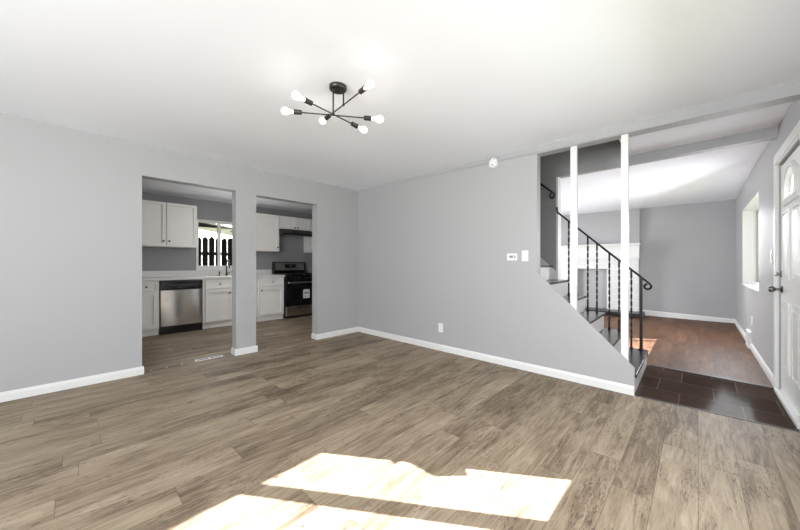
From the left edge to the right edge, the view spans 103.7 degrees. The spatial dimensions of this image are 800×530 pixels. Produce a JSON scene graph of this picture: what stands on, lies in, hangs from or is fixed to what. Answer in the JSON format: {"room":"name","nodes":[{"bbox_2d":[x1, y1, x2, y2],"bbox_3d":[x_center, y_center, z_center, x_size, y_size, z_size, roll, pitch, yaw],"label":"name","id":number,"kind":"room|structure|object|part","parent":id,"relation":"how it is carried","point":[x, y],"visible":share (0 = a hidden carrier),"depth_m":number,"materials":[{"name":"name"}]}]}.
{"room":"empty living room","nodes":[
{"label":"empty living room","id":0,"kind":"room"},
{"bbox_2d":[0,113,357,391],"bbox_3d":[-2.957,-0.056,3.195,0.145,2.440,6.562,0,0,44],"label":"wall","id":1,"kind":"structure","parent":0,"point":[71,199],"depth_m":3.08,"materials":[{"name":"grey paint"}]},
{"bbox_2d":[0,327,358,402],"bbox_3d":[-2.987,1.123,3.148,0.156,0.082,6.452,0,0,44],"label":"baseboard","id":2,"kind":"structure","parent":1,"relation":"attached to","point":[5,396],"depth_m":3.04,"materials":[{"name":"white paint"}]},
{"bbox_2d":[142,192,311,272],"bbox_3d":[-3.831,-0.108,6.298,0.130,2.545,5.523,0,0,44],"label":"wall","id":3,"kind":"structure","parent":0,"point":[291,249],"depth_m":6.23,"materials":[{"name":"grey paint"}]},
{"bbox_2d":[142,200,196,247],"bbox_3d":[-4.172,-0.691,5.560,0.388,0.769,0.933,0,0,44],"label":"upper cabinet","id":4,"kind":"object","parent":3,"relation":"attached to","point":[169,225],"visible":0.91,"depth_m":5.47,"materials":[{"name":"white paint"}]},
{"bbox_3d":[-4.223,-0.692,5.288,0.032,0.761,0.450,0,0,44],"label":"door","id":5,"kind":"part","parent":4,"relation":"part of","materials":[{"name":"white paint"}]},
{"bbox_3d":[-3.905,-0.692,5.623,0.032,0.761,0.449,0,0,44],"label":"door","id":6,"kind":"part","parent":4,"relation":"part of","materials":[{"name":"white paint"}]},
{"bbox_2d":[142,269,271,276],"bbox_3d":[-3.780,0.174,6.239,0.019,0.110,2.488,0,0,44],"label":"backsplash","id":7,"kind":"structure","parent":3,"relation":"attached to","point":[190,272],"depth_m":6.01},
{"bbox_2d":[196,219,231,269],"bbox_3d":[-3.644,-0.379,6.441,0.125,0.990,0.950,0,0,44],"label":"window","id":8,"kind":"structure","parent":3,"relation":"in","point":[218,267],"depth_m":6.40,"materials":[{"name":"white paint"}]},
{"bbox_2d":[256,213,278,251],"bbox_3d":[-2.959,-0.678,6.838,0.388,0.795,0.529,0,0,44],"label":"upper cabinet","id":9,"kind":"object","parent":3,"relation":"attached to","point":[267,225],"visible":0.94,"depth_m":6.75,"materials":[{"name":"white paint"}]},
{"bbox_2d":[279,216,310,230],"bbox_3d":[-2.505,-0.932,7.316,0.388,0.287,0.779,0,0,44],"label":"upper cabinet","id":10,"kind":"object","parent":3,"relation":"attached to","point":[293,223],"visible":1,"depth_m":7.18,"materials":[{"name":"white paint"}]},
{"bbox_3d":[-2.530,-0.933,7.072,0.032,0.279,0.381,0,0,44],"label":"door","id":11,"kind":"part","parent":10,"relation":"part of","materials":[{"name":"white paint"}]},
{"bbox_2d":[279,229,311,237],"bbox_3d":[-2.464,-0.717,7.277,0.495,0.138,0.769,0,0,44],"label":"range hood","id":12,"kind":"object","parent":10,"relation":"attached to","point":[282,232],"visible":0.77,"depth_m":7.11,"materials":[{"name":"black metal"}]},
{"bbox_3d":[-2.263,-0.933,7.353,0.032,0.279,0.381,0,0,44],"label":"door","id":13,"kind":"part","parent":10,"relation":"part of","materials":[{"name":"white paint"}]},
{"bbox_2d":[304,219,311,252],"bbox_3d":[-2.038,-0.678,7.807,0.388,0.795,0.565,0,0,44],"label":"upper cabinet","id":14,"kind":"object","parent":3,"relation":"attached to","point":[307,240],"visible":0.04,"depth_m":7.58,"materials":[{"name":"white paint"}]},
{"bbox_2d":[142,178,311,213],"bbox_3d":[-2.828,-1.321,5.345,2.638,0.220,5.523,0,0,44],"label":"ceiling","id":15,"kind":"structure","parent":0,"point":[149,186],"depth_m":5.65,"materials":[{"name":"white paint"}]},
{"bbox_2d":[0,315,799,529],"bbox_3d":[-0.278,1.224,4.365,7.725,0.121,12.113,0,0,44],"label":"floor","id":16,"kind":"structure","parent":0,"point":[356,430],"depth_m":2.04,"materials":[{"name":"beige wood"}]},
{"bbox_2d":[142,280,158,336],"bbox_3d":[-4.267,0.716,5.233,0.685,0.896,0.318,0,0,44],"label":"base cabinet","id":17,"kind":"object","parent":16,"relation":"on","point":[150,289],"visible":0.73,"depth_m":5.07,"materials":[{"name":"white paint"}]},
{"bbox_3d":[-4.055,0.363,5.028,0.034,0.157,0.283,0,0,44],"label":"drawer","id":18,"kind":"part","parent":17,"relation":"part of","materials":[{"name":"white paint"}]},
{"bbox_3d":[-4.055,0.753,5.028,0.034,0.575,0.283,0,0,44],"label":"door","id":19,"kind":"part","parent":17,"relation":"part of","materials":[{"name":"white paint"}]},
{"bbox_2d":[142,269,284,280],"bbox_3d":[-3.542,0.192,6.013,0.675,0.145,2.488,0,0,44],"label":"countertop","id":20,"kind":"structure","parent":17,"relation":"on","point":[190,274],"depth_m":5.86,"materials":[{"name":"white stone"}]},
{"bbox_2d":[225,259,229,275],"bbox_3d":[-3.466,0.064,6.314,0.112,0.330,0.180,0,0,-19],"label":"kitchen faucet","id":21,"kind":"object","parent":20,"relation":"on","point":[227,259],"visible":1,"depth_m":6.35,"materials":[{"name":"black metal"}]},
{"bbox_2d":[147,364,183,371],"bbox_3d":[-2.629,1.161,3.537,0.024,0.006,0.354,0,0,44],"label":"floor strip","id":22,"kind":"object","parent":16,"relation":"on","point":[180,364],"visible":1,"depth_m":3.53,"materials":[{"name":"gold metal"}]},
{"bbox_2d":[159,279,202,334],"bbox_3d":[-3.936,0.718,5.569,0.622,0.893,0.615,0,0,44],"label":"dishwasher","id":23,"kind":"object","parent":16,"relation":"on","point":[180,301],"visible":0.99,"depth_m":5.34,"materials":[{"name":"silver metal"}]},
{"bbox_3d":[-3.731,1.097,5.374,0.012,0.113,0.608,0,0,44],"label":"toe panel","id":24,"kind":"part","parent":23,"relation":"part of","materials":[{"name":"black metal"}]},
{"bbox_3d":[-3.723,0.731,5.368,0.032,0.595,0.592,0,0,44],"label":"door","id":25,"kind":"part","parent":23,"relation":"part of","materials":[{"name":"silver metal"}]},
{"bbox_3d":[-3.723,0.352,5.366,0.030,0.148,0.608,0,0,44],"label":"control panel","id":26,"kind":"part","parent":23,"relation":"part of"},
{"bbox_2d":[195,355,222,361],"bbox_3d":[-2.360,1.161,3.885,0.070,0.006,0.295,0,0,44],"label":"floor vent","id":27,"kind":"object","parent":16,"relation":"in","point":[218,355],"visible":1,"depth_m":3.87,"materials":[{"name":"white plastic"}]},
{"bbox_2d":[202,278,256,328],"bbox_3d":[-3.398,0.716,6.147,0.685,0.896,0.955,0,0,44],"label":"base cabinet","id":28,"kind":"object","parent":16,"relation":"on","point":[216,293],"visible":0.49,"depth_m":5.78,"materials":[{"name":"white paint"}]},
{"bbox_3d":[-3.337,0.363,5.785,0.034,0.157,0.442,0,0,44],"label":"drawer","id":29,"kind":"part","parent":28,"relation":"part of","materials":[{"name":"white paint"}]},
{"bbox_3d":[-3.337,0.753,5.785,0.034,0.575,0.442,0,0,44],"label":"door","id":30,"kind":"part","parent":28,"relation":"part of","materials":[{"name":"white paint"}]},
{"bbox_2d":[256,277,283,321],"bbox_3d":[-2.872,0.716,6.702,0.685,0.896,0.554,0,0,44],"label":"base cabinet","id":31,"kind":"object","parent":16,"relation":"on","point":[270,290],"visible":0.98,"depth_m":6.48,"materials":[{"name":"white paint"}]},
{"bbox_3d":[-2.658,0.363,6.500,0.034,0.157,0.503,0,0,44],"label":"drawer","id":32,"kind":"part","parent":31,"relation":"part of","materials":[{"name":"white paint"}]},
{"bbox_3d":[-2.658,0.753,6.500,0.034,0.575,0.503,0,0,44],"label":"door","id":33,"kind":"part","parent":31,"relation":"part of","materials":[{"name":"white paint"}]},
{"bbox_2d":[272,262,311,317],"bbox_3d":[-2.378,0.554,7.170,0.736,1.220,0.780,0,0,44],"label":"range","id":34,"kind":"object","parent":16,"relation":"on","point":[297,283],"visible":0.76,"depth_m":6.95,"materials":[{"name":"black metal"}]},
{"bbox_3d":[-2.607,0.088,7.388,0.105,0.288,0.774,0,0,44],"label":"backguard frame","id":35,"kind":"part","parent":34,"relation":"part of","materials":[{"name":"metal"}]},
{"bbox_2d":[275,273,311,275],"bbox_3d":[-2.396,0.227,7.188,0.686,0.049,0.780,0,0,44],"label":"cooktop","id":36,"kind":"object","parent":34,"relation":"in","point":[286,274],"depth_m":6.99,"materials":[{"name":"black metal"}]},
{"bbox_3d":[-2.163,0.626,6.967,0.038,0.537,0.768,0,0,44],"label":"oven door","id":37,"kind":"part","parent":34,"relation":"part of","materials":[{"name":"black glass"}]},
{"bbox_3d":[-2.163,1.012,6.967,0.038,0.210,0.768,0,0,44],"label":"drawer","id":38,"kind":"part","parent":34,"relation":"part of","materials":[{"name":"silver metal"}]},
{"bbox_3d":[-2.130,0.397,6.935,0.053,0.034,0.733,0,0,44],"label":"handle","id":39,"kind":"part","parent":34,"relation":"part of","materials":[{"name":"silver metal"}]},
{"bbox_2d":[540,257,647,391],"bbox_3d":[1.504,-0.148,4.110,2.687,2.684,1.085,0,0,44],"label":"staircase","id":40,"kind":"structure","parent":16,"relation":"on","point":[637,358],"depth_m":3.62,"materials":[{"name":"wood"}]},
{"bbox_2d":[570,146,577,310],"bbox_3d":[1.751,-0.295,3.160,0.060,1.772,0.042,0,0,44],"label":"post","id":41,"kind":"object","parent":40,"relation":"on","point":[573,150],"visible":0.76,"depth_m":3.14,"materials":[{"name":"white paint"}]},
{"bbox_2d":[556,207,651,350],"bbox_3d":[2.465,0.105,3.875,1.017,1.747,0.053,0,0,44],"label":"stair railing","id":42,"kind":"object","parent":40,"relation":"on","point":[641,286],"visible":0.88,"depth_m":3.75,"materials":[{"name":"metal"}]},
{"bbox_3d":[2.466,-0.238,3.876,1.017,1.061,0.024,0,0,44],"label":"handrail","id":43,"kind":"part","parent":42,"relation":"part of","materials":[{"name":"metal"}]},
{"bbox_3d":[2.760,0.562,3.595,0.052,0.833,0.053,0,0,44],"label":"newel post","id":44,"kind":"part","parent":42,"relation":"part of","materials":[{"name":"metal"}]},
{"bbox_2d":[621,134,628,361],"bbox_3d":[2.056,-0.101,2.870,0.056,2.160,0.042,0,0,44],"label":"post","id":45,"kind":"object","parent":40,"relation":"on","point":[624,138],"visible":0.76,"depth_m":2.85,"materials":[{"name":"white paint"}]},
{"bbox_2d":[561,243,644,317],"bbox_3d":[4.592,0.343,7.589,2.054,1.638,0.549,0,0,44],"label":"fireplace","id":46,"kind":"object","parent":16,"relation":"on","point":[634,248],"visible":0.44,"depth_m":7.55,"materials":[{"name":"white paint"}]},
{"bbox_3d":[4.772,0.584,7.777,0.679,0.960,0.020,0,0,44],"label":"firebox panel","id":47,"kind":"part","parent":46,"relation":"part of","materials":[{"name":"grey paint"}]},
{"bbox_2d":[561,243,640,246],"bbox_3d":[4.681,-0.456,7.719,1.964,0.041,0.239,0,0,44],"label":"mantel shelf","id":48,"kind":"object","parent":46,"relation":"attached to","point":[630,244],"depth_m":7.35,"materials":[{"name":"white paint"}]},
{"bbox_2d":[650,364,773,387],"bbox_3d":[3.215,1.161,3.287,0.055,0.005,0.940,0,0,-43],"label":"trim","id":49,"kind":"structure","parent":16,"relation":"on","point":[650,364],"depth_m":3.24,"materials":[{"name":"silver metal"}]},
{"bbox_2d":[635,395,799,431],"bbox_3d":[2.437,1.162,2.471,0.942,0.004,0.019,0,0,41],"label":"trim","id":50,"kind":"structure","parent":16,"relation":"on","point":[635,395],"depth_m":2.43,"materials":[{"name":"grey metal"}]},
{"bbox_2d":[0,0,799,215],"bbox_3d":[0.720,-1.351,3.474,4.812,0.150,12.030,0,0,44],"label":"ceiling","id":51,"kind":"structure","parent":0,"point":[457,82],"depth_m":2.15,"materials":[{"name":"white paint"}]},
{"bbox_2d":[281,80,383,132],"bbox_3d":[-0.475,-1.141,2.238,0.701,0.270,0.502,0,0,10],"label":"ceiling light","id":52,"kind":"object","parent":51,"relation":"hanging from","point":[336,87],"visible":1,"depth_m":2.22,"materials":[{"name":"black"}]},
{"bbox_2d":[281,107,301,114],"bbox_3d":[-0.762,-1.078,2.212,0.114,0.052,0.120,0,0,44],"label":"bulb","id":53,"kind":"object","parent":52,"relation":"attached to","point":[284,110],"depth_m":2.20,"materials":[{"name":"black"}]},
{"bbox_2d":[292,91,312,105],"bbox_3d":[-0.646,-1.096,2.076,0.052,0.055,0.144,0,0,44],"label":"bulb","id":54,"kind":"object","parent":52,"relation":"attached to","point":[296,95],"depth_m":2.05,"materials":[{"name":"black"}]},
{"bbox_2d":[319,115,330,123],"bbox_3d":[-0.582,-1.136,2.457,0.144,0.052,0.055,0,0,44],"label":"bulb","id":55,"kind":"object","parent":52,"relation":"attached to","point":[322,120],"depth_m":2.46,"materials":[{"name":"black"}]},
{"bbox_3d":[-0.477,-1.065,2.228,0.324,0.048,0.009,0,0,-43],"label":"arm","id":56,"kind":"part","parent":52,"relation":"part of"},
{"bbox_3d":[-0.476,-1.059,2.231,0.444,0.034,0.009,0,0,-4],"label":"arm","id":57,"kind":"part","parent":52,"relation":"part of"},
{"bbox_3d":[-0.474,-1.150,2.228,0.024,0.192,0.024,0,0,44],"label":"stem","id":58,"kind":"part","parent":52,"relation":"part of","materials":[{"name":"black metal"}]},
{"bbox_3d":[-0.401,-1.136,2.236,0.009,0.009,0.439,0,0,-40],"label":"arm","id":59,"kind":"part","parent":52,"relation":"part of"},
{"bbox_2d":[350,122,366,132],"bbox_3d":[-0.308,-1.034,2.379,0.052,0.055,0.144,0,0,44],"label":"bulb","id":60,"kind":"object","parent":52,"relation":"attached to","point":[363,129],"depth_m":2.37,"materials":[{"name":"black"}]},
{"bbox_2d":[358,80,373,93],"bbox_3d":[-0.221,-1.136,2.014,0.144,0.052,0.055,0,0,44],"label":"bulb","id":61,"kind":"object","parent":52,"relation":"attached to","point":[369,84],"depth_m":1.98,"materials":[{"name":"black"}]},
{"bbox_2d":[363,115,383,122],"bbox_3d":[-0.190,-1.040,2.250,0.114,0.052,0.120,0,0,44],"label":"bulb","id":62,"kind":"object","parent":52,"relation":"attached to","point":[379,119],"depth_m":2.24,"materials":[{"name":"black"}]},
{"bbox_2d":[358,80,799,394],"bbox_3d":[1.077,-0.056,3.851,4.812,2.440,0.165,0,0,44],"label":"wall","id":63,"kind":"structure","parent":0,"point":[434,247],"depth_m":3.81,"materials":[{"name":"grey paint"}]},
{"bbox_2d":[438,323,442,331],"bbox_3d":[0.547,0.857,4.234,0.071,0.118,0.010,0,0,44],"label":"wall outlet","id":64,"kind":"object","parent":63,"relation":"attached to","point":[440,326],"visible":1,"depth_m":4.23,"materials":[{"name":"white plastic"}]},
{"bbox_2d":[489,158,497,168],"bbox_3d":[1.092,-1.194,3.697,0.114,0.125,0.039,0,0,44],"label":"smoke detector","id":65,"kind":"object","parent":63,"relation":"attached to","point":[493,162],"visible":1,"depth_m":3.68,"materials":[{"name":"white plastic"}]},
{"bbox_2d":[358,327,633,395],"bbox_3d":[0.680,1.123,4.104,3.848,0.082,0.016,0,0,44],"label":"baseboard","id":66,"kind":"structure","parent":63,"relation":"attached to","point":[591,381],"depth_m":3.50,"materials":[{"name":"white paint"}]},
{"bbox_2d":[507,253,517,260],"bbox_3d":[1.264,-0.082,3.542,0.120,0.081,0.026,0,0,44],"label":"thermostat","id":67,"kind":"object","parent":63,"relation":"attached to","point":[510,256],"visible":1,"depth_m":3.53,"materials":[{"name":"white plastic"}]},
{"bbox_2d":[522,250,527,260],"bbox_3d":[1.373,-0.093,3.450,0.070,0.117,0.011,0,0,44],"label":"light switch","id":68,"kind":"object","parent":63,"relation":"attached to","point":[525,252],"visible":1,"depth_m":3.44,"materials":[{"name":"white plastic"}]},
{"bbox_2d":[561,208,639,273],"bbox_3d":[4.723,-0.056,7.906,2.102,2.440,0.090,0,0,44],"label":"wall","id":69,"kind":"structure","parent":0,"point":[603,227],"depth_m":7.63,"materials":[{"name":"grey paint"}]},
{"bbox_2d":[540,126,777,270],"bbox_3d":[1.822,-0.786,4.581,4.737,3.900,0.166,0,0,44],"label":"wall","id":70,"kind":"structure","parent":0,"point":[607,155],"depth_m":3.96,"materials":[{"name":"grey paint"}]},
{"bbox_2d":[540,183,554,198],"bbox_3d":[1.528,-1.673,4.783,1.587,1.582,0.079,0,0,44],"label":"wall handrail","id":71,"kind":"object","parent":70,"relation":"attached to","point":[548,189],"visible":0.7,"depth_m":4.26,"materials":[{"name":"metal"}]},
{"bbox_2d":[556,177,560,279],"bbox_3d":[2.169,-0.465,4.298,0.027,1.432,0.123,0,0,44],"label":"trim","id":72,"kind":"structure","parent":70,"relation":"attached to","point":[558,180],"depth_m":4.26,"materials":[{"name":"white paint"}]},
{"bbox_2d":[640,199,735,318],"bbox_3d":[4.923,-0.056,7.882,4.786,2.440,0.150,0,0,44],"label":"wall","id":73,"kind":"structure","parent":0,"point":[688,251],"depth_m":6.63,"materials":[{"name":"grey paint"}]},
{"bbox_2d":[643,310,734,322],"bbox_3d":[6.026,1.100,6.661,1.504,0.128,0.100,0,0,44],"label":"baseboard","id":74,"kind":"structure","parent":73,"relation":"attached to","point":[647,312],"depth_m":6.66,"materials":[{"name":"white paint"}]},
{"bbox_2d":[736,100,799,388],"bbox_3d":[2.606,-0.056,1.821,0.200,2.440,12.230,0,0,44],"label":"wall","id":75,"kind":"structure","parent":0,"point":[759,305],"depth_m":3.49,"materials":[{"name":"grey paint"}]},
{"bbox_2d":[746,329,751,348],"bbox_3d":[4.939,1.052,4.450,0.034,0.225,0.324,0,0,44],"label":"plinth block","id":76,"kind":"object","parent":75,"relation":"attached to","point":[748,332],"visible":0.93,"depth_m":4.34,"materials":[{"name":"white paint"}]},
{"bbox_2d":[742,191,758,291],"bbox_3d":[5.095,-0.278,4.471,0.178,1.234,1.981,0,0,44],"label":"window","id":77,"kind":"structure","parent":75,"relation":"in","point":[750,213],"depth_m":5.14,"materials":[{"name":"white paint"}]},
{"bbox_3d":[5.138,-0.287,4.430,0.060,1.214,1.942,0,0,44],"label":"frame","id":78,"kind":"part","parent":77,"relation":"part of","materials":[{"name":"white paint"}]},
{"bbox_3d":[5.138,-0.288,4.430,0.006,1.127,1.854,0,0,44],"label":"pane","id":79,"kind":"part","parent":77,"relation":"part of","materials":[{"name":"clear glass"}]},
{"bbox_2d":[735,319,773,386],"bbox_3d":[2.458,1.123,1.823,0.016,0.082,12.030,0,0,44],"label":"baseboard","id":80,"kind":"structure","parent":75,"relation":"attached to","point":[760,360],"depth_m":3.67,"materials":[{"name":"white paint"}]},
{"bbox_2d":[770,249,772,262],"bbox_3d":[3.702,-0.078,3.130,0.011,0.138,0.070,0,0,44],"label":"light switch","id":81,"kind":"object","parent":75,"relation":"attached to","point":[771,253],"visible":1,"depth_m":3.12,"materials":[{"name":"white plastic"}]},
{"bbox_2d":[768,120,799,428],"bbox_3d":[3.186,0.071,2.486,0.273,2.185,1.176,0,0,44],"label":"door","id":82,"kind":"structure","parent":75,"relation":"in","point":[789,393],"depth_m":2.58,"materials":[{"name":"white paint"}]},
{"bbox_3d":[3.391,0.226,2.838,0.085,0.063,0.063,0,0,44],"label":"knob","id":83,"kind":"part","parent":82,"relation":"part of","materials":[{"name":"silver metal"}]},
{"bbox_3d":[3.148,-0.667,2.537,0.022,0.326,0.586,0,0,44],"label":"fanlight frame","id":84,"kind":"part","parent":82,"relation":"part of","materials":[{"name":"white paint"}]},
{"bbox_3d":[3.171,-0.662,2.515,0.006,0.235,0.469,0,0,44],"label":"fanlight pane","id":85,"kind":"part","parent":82,"relation":"part of","materials":[{"name":"clear glass"}]},
{"label":"outside","id":86,"kind":"structure","parent":0,"visible":0},
{"bbox_3d":[-0.242,1.489,7.126,70.135,0.350,70.000,0,0,44],"label":"ground","id":87,"kind":"structure","parent":86,"visible":0},
{"bbox_2d":[198,237,231,265],"bbox_3d":[-5.130,0.255,9.354,0.067,2.118,5.500,0,0,44],"label":"picket fence","id":88,"kind":"object","parent":87,"relation":"on","point":[212,253],"visible":0.09,"depth_m":9.03,"materials":[{"name":"wood"}]},
{"bbox_2d":[198,222,231,265],"bbox_3d":[-9.273,-1.034,19.425,4.700,4.695,11.000,0,0,44],"label":"house","id":89,"kind":"structure","parent":87,"relation":"on","point":[208,230],"depth_m":16.25,"materials":[{"name":"white"}]}
]}

